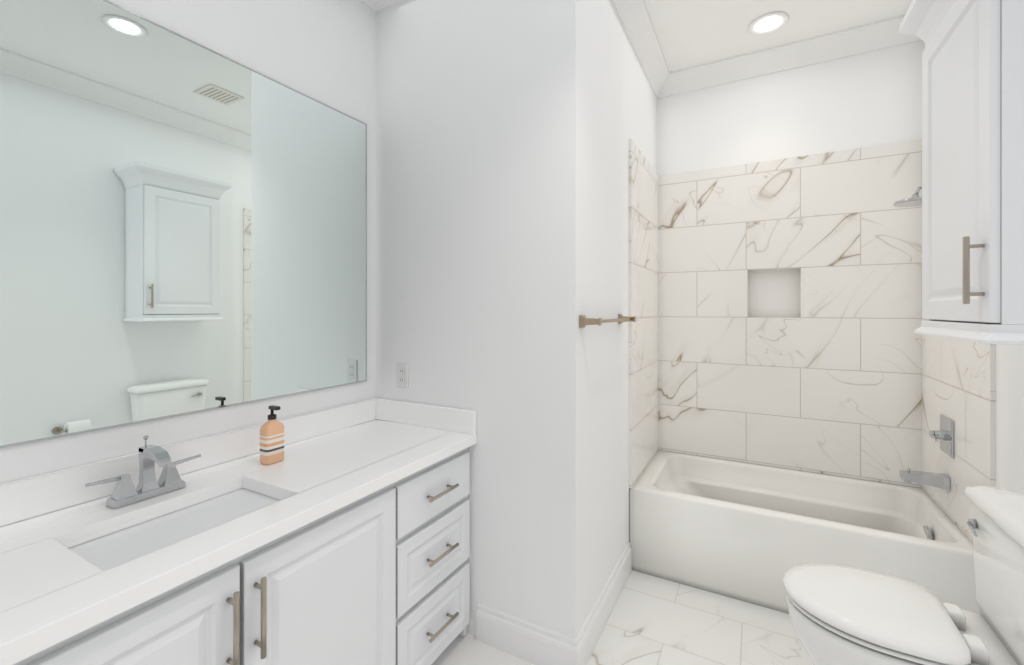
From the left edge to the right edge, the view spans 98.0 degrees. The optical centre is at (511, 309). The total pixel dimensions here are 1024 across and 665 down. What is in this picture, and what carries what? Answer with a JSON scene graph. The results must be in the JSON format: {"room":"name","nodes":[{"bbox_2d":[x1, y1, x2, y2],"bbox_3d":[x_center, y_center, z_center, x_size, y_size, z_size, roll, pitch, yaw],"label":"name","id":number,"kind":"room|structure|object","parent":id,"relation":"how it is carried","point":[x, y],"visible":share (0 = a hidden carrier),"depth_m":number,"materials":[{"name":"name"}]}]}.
{"room":"bathroom","nodes":[
{"label":"bathroom","id":0,"kind":"room"},
{"bbox_2d":[0,0,375,483],"bbox_3d":[-1.506,-0.085,0.768,0.100,2.970,3.300,0,0,29],"label":"wall","id":1,"kind":"structure","parent":0,"point":[323,51],"depth_m":1.73,"materials":[{"name":"white paint"}]},
{"bbox_2d":[0,0,366,447],"bbox_3d":[-1.175,-0.275,1.259,0.008,1.228,1.988,0,0,29],"label":"mirror","id":2,"kind":"object","parent":1,"relation":"attached to","point":[183,224],"visible":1,"depth_m":1.39,"materials":[{"name":"clear glass"}]},
{"bbox_2d":[376,0,656,638],"bbox_3d":[0.145,-0.085,2.702,1.140,2.970,1.680,0,0,29],"label":"wall","id":3,"kind":"structure","parent":0,"point":[506,130],"depth_m":1.89,"materials":[{"name":"white paint"}]},
{"bbox_2d":[359,0,386,12],"bbox_3d":[-1.395,-1.515,0.764,0.100,0.110,3.200,0,0,29],"label":"crown molding","id":4,"kind":"structure","parent":3,"relation":"attached to","point":[374,5],"depth_m":2.15,"materials":[{"name":"white paint"}]},
{"bbox_2d":[379,0,404,7],"bbox_3d":[-0.194,-1.515,1.873,0.900,0.110,0.100,0,0,29],"label":"crown molding","id":5,"kind":"structure","parent":3,"relation":"attached to","point":[386,3],"depth_m":2.13,"materials":[{"name":"white paint"}]},
{"bbox_2d":[397,363,407,387],"bbox_3d":[-0.519,0.310,2.103,0.070,0.114,0.008,0,0,29],"label":"electrical outlet plate","id":6,"kind":"object","parent":3,"relation":"attached to","point":[402,375],"visible":1,"depth_m":2.10,"materials":[{"name":"grey plastic"}]},
{"bbox_2d":[476,602,571,664],"bbox_3d":[0.036,1.325,1.795,0.420,0.150,0.016,0,0,29],"label":"baseboard","id":7,"kind":"structure","parent":3,"relation":"attached to","point":[528,641],"depth_m":1.79,"materials":[{"name":"white paint"}]},
{"bbox_2d":[572,542,631,664],"bbox_3d":[0.439,1.325,2.035,0.016,0.150,0.823,0,0,29],"label":"baseboard","id":8,"kind":"structure","parent":3,"relation":"attached to","point":[586,641],"depth_m":1.93,"materials":[{"name":"white paint"}]},
{"bbox_2d":[579,314,635,327],"bbox_3d":[0.440,0.045,1.971,0.077,0.048,0.608,0,0,29],"label":"towel rail","id":9,"kind":"object","parent":3,"relation":"attached to","point":[584,321],"visible":0.98,"depth_m":1.73,"materials":[{"name":"beige metal"}]},
{"bbox_2d":[611,0,670,98],"bbox_3d":[0.641,-1.515,2.317,0.100,0.110,1.680,0,0,29],"label":"crown molding","id":10,"kind":"structure","parent":3,"relation":"attached to","point":[634,18],"depth_m":2.52,"materials":[{"name":"white paint"}]},
{"bbox_2d":[629,139,658,487],"bbox_3d":[0.821,0.019,2.734,0.015,1.879,0.775,0,0,29],"label":"tile","id":11,"kind":"structure","parent":3,"relation":"attached to","point":[644,310],"depth_m":2.65,"materials":[{"name":"white tile"}]},
{"bbox_2d":[431,570,812,664],"bbox_3d":[0.011,1.450,0.895,2.640,0.100,4.980,0,0,29],"label":"floor","id":12,"kind":"structure","parent":0,"point":[653,620],"depth_m":1.91,"materials":[{"name":"tile"}]},
{"bbox_2d":[0,398,476,664],"bbox_3d":[-0.871,0.880,1.188,0.606,1.039,1.951,0,0,29],"label":"bathroom vanity","id":13,"kind":"object","parent":12,"relation":"on","point":[338,535],"visible":1,"depth_m":1.23,"materials":[{"name":"paint"}]},
{"bbox_2d":[84,435,201,508],"bbox_3d":[-1.008,0.445,1.253,0.125,0.169,0.273,0,0,29],"label":"faucet","id":14,"kind":"object","parent":13,"relation":"on","point":[169,489],"depth_m":1.25,"materials":[{"name":"silver metal"}]},
{"bbox_2d":[260,405,283,464],"bbox_3d":[-0.834,0.432,1.551,0.060,0.195,0.069,0,0,29],"label":"soap bottle","id":15,"kind":"object","parent":13,"relation":"on","point":[272,440],"visible":1,"depth_m":1.53,"materials":[{"name":"brown plastic"}]},
{"bbox_2d":[630,450,980,613],"bbox_3d":[1.429,1.179,2.403,1.396,0.439,0.768,0,0,29],"label":"bathtub","id":16,"kind":"object","parent":12,"relation":"on","point":[752,533],"visible":0.83,"depth_m":2.23,"materials":[{"name":"ceramic"}]},
{"bbox_2d":[783,485,1023,664],"bbox_3d":[1.210,0.976,1.321,0.693,0.847,0.490,0,0,29],"label":"toilet","id":17,"kind":"object","parent":12,"relation":"on","point":[842,615],"visible":1,"depth_m":1.29,"materials":[{"name":"ceramic"}]},
{"bbox_2d":[643,0,911,71],"bbox_3d":[0.011,-1.620,0.895,2.640,0.100,4.980,0,0,29],"label":"ceiling","id":18,"kind":"structure","parent":0,"point":[690,33],"depth_m":2.42,"materials":[{"name":"white paint"}]},
{"bbox_2d":[748,12,788,34],"bbox_3d":[1.402,-1.565,2.436,0.194,0.010,0.194,0,0,29],"label":"recessed light","id":19,"kind":"object","parent":18,"relation":"in","point":[768,23],"visible":1,"depth_m":2.43,"materials":[{"name":"white paint"}]},
{"bbox_2d":[657,40,923,487],"bbox_3d":[1.615,-0.085,2.741,1.500,2.970,0.001,0,0,29],"label":"wall","id":20,"kind":"structure","parent":0,"point":[872,98],"depth_m":2.68,"materials":[{"name":"white paint"}]},
{"bbox_2d":[671,15,902,95],"bbox_3d":[1.591,-1.515,2.697,1.140,0.110,0.100,0,0,29],"label":"crown molding","id":21,"kind":"structure","parent":20,"relation":"attached to","point":[883,34],"depth_m":2.65,"materials":[{"name":"white paint"}]},
{"bbox_2d":[659,139,921,487],"bbox_3d":[1.633,0.019,2.774,1.400,1.879,0.105,0,0,29],"label":"tiled wall","id":22,"kind":"structure","parent":20,"relation":"attached to","point":[790,306],"depth_m":2.67,"materials":[{"name":"white tile"}]},
{"bbox_2d":[924,43,1023,490],"bbox_3d":[1.125,-0.085,0.285,0.100,2.970,4.980,0,0,29],"label":"wall","id":23,"kind":"structure","parent":0,"point":[1009,416],"depth_m":1.59,"materials":[{"name":"white paint"}]},
{"bbox_2d":[899,15,921,44],"bbox_3d":[1.037,-1.515,0.333,0.100,0.110,4.780,0,0,29],"label":"crown molding","id":24,"kind":"structure","parent":23,"relation":"attached to","point":[907,38],"depth_m":2.42,"materials":[{"name":"white paint"}]},
{"bbox_2d":[922,319,995,540],"bbox_3d":[2.027,0.240,2.051,0.015,2.320,0.815,0,0,29],"label":"tile","id":25,"kind":"structure","parent":23,"relation":"attached to","point":[959,383],"depth_m":1.94,"materials":[{"name":"white tile"}]},
{"bbox_2d":[893,185,921,206],"bbox_3d":[1.942,-0.563,2.118,0.196,0.110,0.164,0,0,29],"label":"shower head","id":26,"kind":"object","parent":25,"relation":"attached to","point":[915,199],"visible":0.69,"depth_m":2.12},
{"bbox_2d":[899,468,949,489],"bbox_3d":[1.953,0.795,2.111,0.169,0.070,0.060,0,0,29],"label":"tub spout","id":27,"kind":"object","parent":25,"relation":"attached to","point":[937,480],"visible":1,"depth_m":2.09,"materials":[{"name":"silver metal"}]},
{"bbox_2d":[929,414,953,458],"bbox_3d":[1.996,0.585,2.082,0.066,0.170,0.160,0,0,29],"label":"tub valve","id":28,"kind":"object","parent":25,"relation":"attached to","point":[944,434],"visible":1,"depth_m":2.06,"materials":[{"name":"silver metal"}]},
{"bbox_2d":[900,0,1023,344],"bbox_3d":[1.392,-0.471,1.239,0.344,1.104,0.638,0,0,29],"label":"upper cabinet","id":29,"kind":"object","parent":23,"relation":"attached to","point":[973,171],"visible":1,"depth_m":1.16,"materials":[{"name":"paint"}]}
]}

